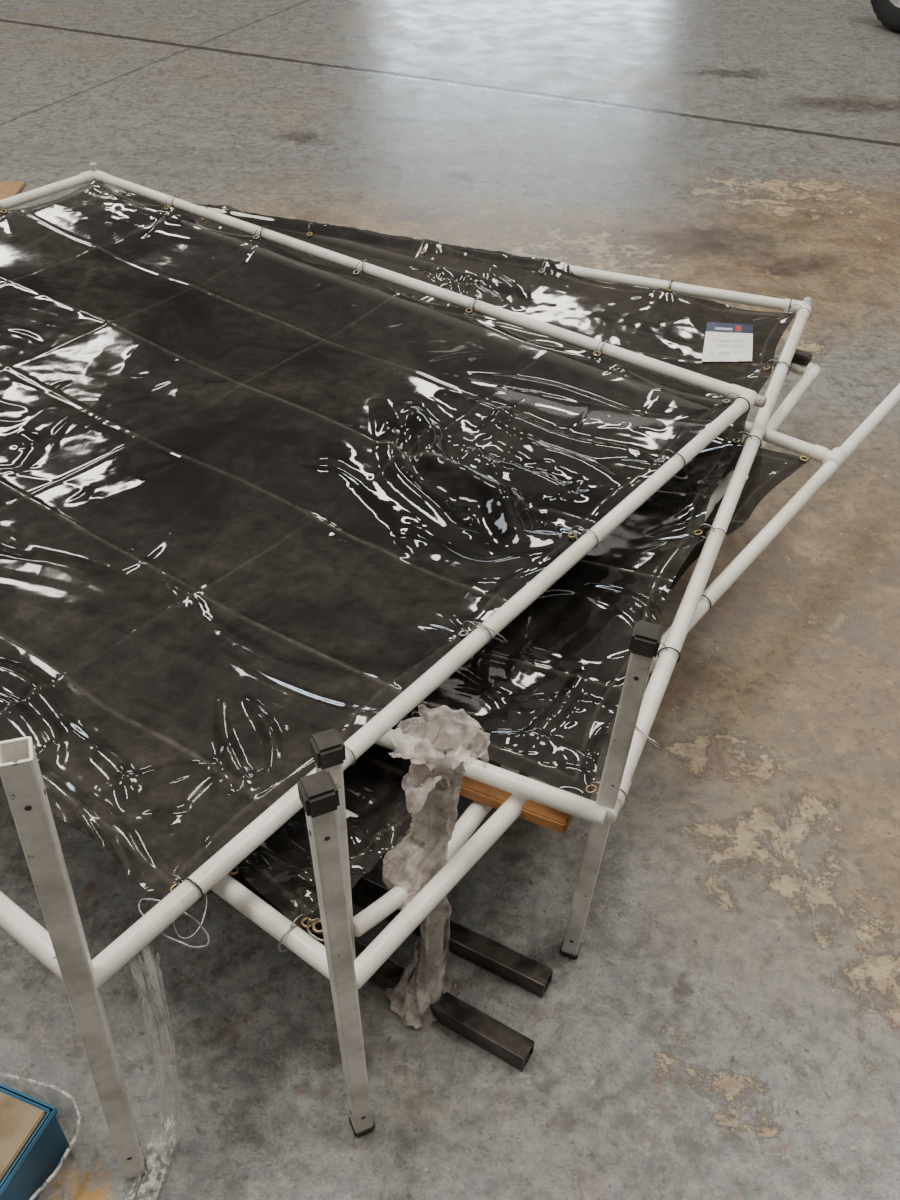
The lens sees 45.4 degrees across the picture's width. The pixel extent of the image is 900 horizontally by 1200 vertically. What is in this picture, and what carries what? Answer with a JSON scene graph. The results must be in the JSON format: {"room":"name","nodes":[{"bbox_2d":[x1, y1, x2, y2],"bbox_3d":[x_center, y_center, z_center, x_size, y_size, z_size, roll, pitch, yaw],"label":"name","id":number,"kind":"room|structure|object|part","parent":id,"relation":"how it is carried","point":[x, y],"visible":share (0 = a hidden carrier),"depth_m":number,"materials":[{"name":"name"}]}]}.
{"room":"warehouse","nodes":[
{"label":"warehouse","id":0,"kind":"room"},
{"bbox_2d":[0,0,899,1199],"bbox_3d":[0.094,-3.916,7.157,32.000,0.001,32.000,1,40,0],"label":"floor","id":1,"kind":"structure","parent":0,"point":[724,1024],"depth_m":2.22,"materials":[{"name":"concrete"}]},
{"bbox_2d":[0,181,25,199],"bbox_3d":[-2.081,-1.672,4.409,0.620,0.012,0.220,0,40,-2],"label":"cardboard sheet","id":2,"kind":"object","parent":1,"relation":"on","point":[7,188],"visible":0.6,"depth_m":4.44,"materials":[{"name":"beige cardboard"}]},
{"bbox_2d":[0,1074,80,1199],"bbox_3d":[-0.697,0.766,1.461,0.349,0.123,0.284,15,42,15],"label":"crate","id":3,"kind":"object","parent":1,"relation":"on","point":[33,1143],"visible":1,"depth_m":1.45,"materials":[{"name":"plastic"}]},
{"bbox_2d":[229,870,534,1070],"bbox_3d":[-0.156,0.582,1.761,0.644,0.036,0.036,22,44,23],"label":"tube","id":4,"kind":"object","parent":1,"relation":"on","point":[459,1016],"visible":0.48,"depth_m":1.67,"materials":[{"name":"black metal"}]},
{"bbox_2d":[0,162,766,1179],"bbox_3d":[-0.725,-0.379,2.239,2.206,0.878,1.766,27,46,27],"label":"screen frame","id":5,"kind":"object","parent":1,"relation":"on","point":[257,497],"visible":0.95,"depth_m":2.01,"materials":[{"name":"white paint"}]},
{"bbox_3d":[-0.417,0.467,1.239,0.081,0.878,0.041,1,40,0],"label":"leg","id":6,"kind":"part","parent":5,"relation":"part of","materials":[{"name":"paint"}]},
{"bbox_2d":[125,946,181,1199],"bbox_3d":[-0.406,0.630,1.357,0.068,0.467,0.196,14,42,15],"label":"strand","id":7,"kind":"object","parent":5,"relation":"hanging from","point":[152,969],"visible":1,"depth_m":1.44,"materials":[{"name":"white"}]},
{"bbox_2d":[351,877,552,997],"bbox_3d":[-0.077,0.531,1.825,0.533,0.036,0.036,20,43,21],"label":"tube","id":8,"kind":"object","parent":1,"relation":"on","point":[507,963],"visible":0.46,"depth_m":1.76,"materials":[{"name":"black metal"}]},
{"bbox_2d":[114,190,812,959],"bbox_3d":[-0.378,-0.487,2.472,2.164,0.757,1.854,16,42,17],"label":"screen frame","id":9,"kind":"object","parent":1,"relation":"on","point":[547,698],"visible":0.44,"depth_m":1.98,"materials":[{"name":"white paint"}]},
{"bbox_3d":[0.217,0.317,1.546,0.036,0.737,0.084,-17,43,-20],"label":"leg","id":10,"kind":"part","parent":9,"relation":"part of","materials":[{"name":"paint"}]},
{"bbox_2d":[207,383,899,1137],"bbox_3d":[-0.302,-0.512,2.495,2.182,0.766,2.285,27,46,27],"label":"screen frame","id":11,"kind":"object","parent":1,"relation":"on","point":[298,868],"visible":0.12,"depth_m":1.49,"materials":[{"name":"white paint"}]},
{"bbox_3d":[-0.131,0.483,1.331,0.046,0.746,0.031,-15,43,-19],"label":"leg","id":12,"kind":"part","parent":11,"relation":"part of","materials":[{"name":"paint"}]},
{"bbox_2d":[456,774,572,833],"bbox_3d":[0.063,0.277,1.595,0.250,0.024,0.058,18,43,18],"label":"wooden plank","id":13,"kind":"object","parent":11,"relation":"on","point":[534,812],"visible":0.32,"depth_m":1.56,"materials":[{"name":"orange wood"}]},
{"bbox_2d":[309,349,820,1028],"bbox_3d":[-0.382,-0.394,2.395,1.989,0.710,1.949,22,44,23],"label":"screen frame","id":14,"kind":"object","parent":1,"relation":"on","point":[433,785],"visible":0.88,"depth_m":1.45,"materials":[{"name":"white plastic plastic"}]},
{"bbox_3d":[-0.143,0.434,1.431,0.026,0.690,0.026,-15,43,-19],"label":"leg","id":15,"kind":"part","parent":14,"relation":"part of","materials":[{"name":"paint"}]},
{"bbox_2d":[870,0,899,32],"bbox_3d":[2.925,-3.921,6.730,0.225,0.659,0.660,-15,43,-19],"label":"wheel","id":16,"kind":"object","parent":1,"relation":"on","point":[887,12],"visible":1,"depth_m":6.89,"materials":[{"name":"rubber"}]}
]}

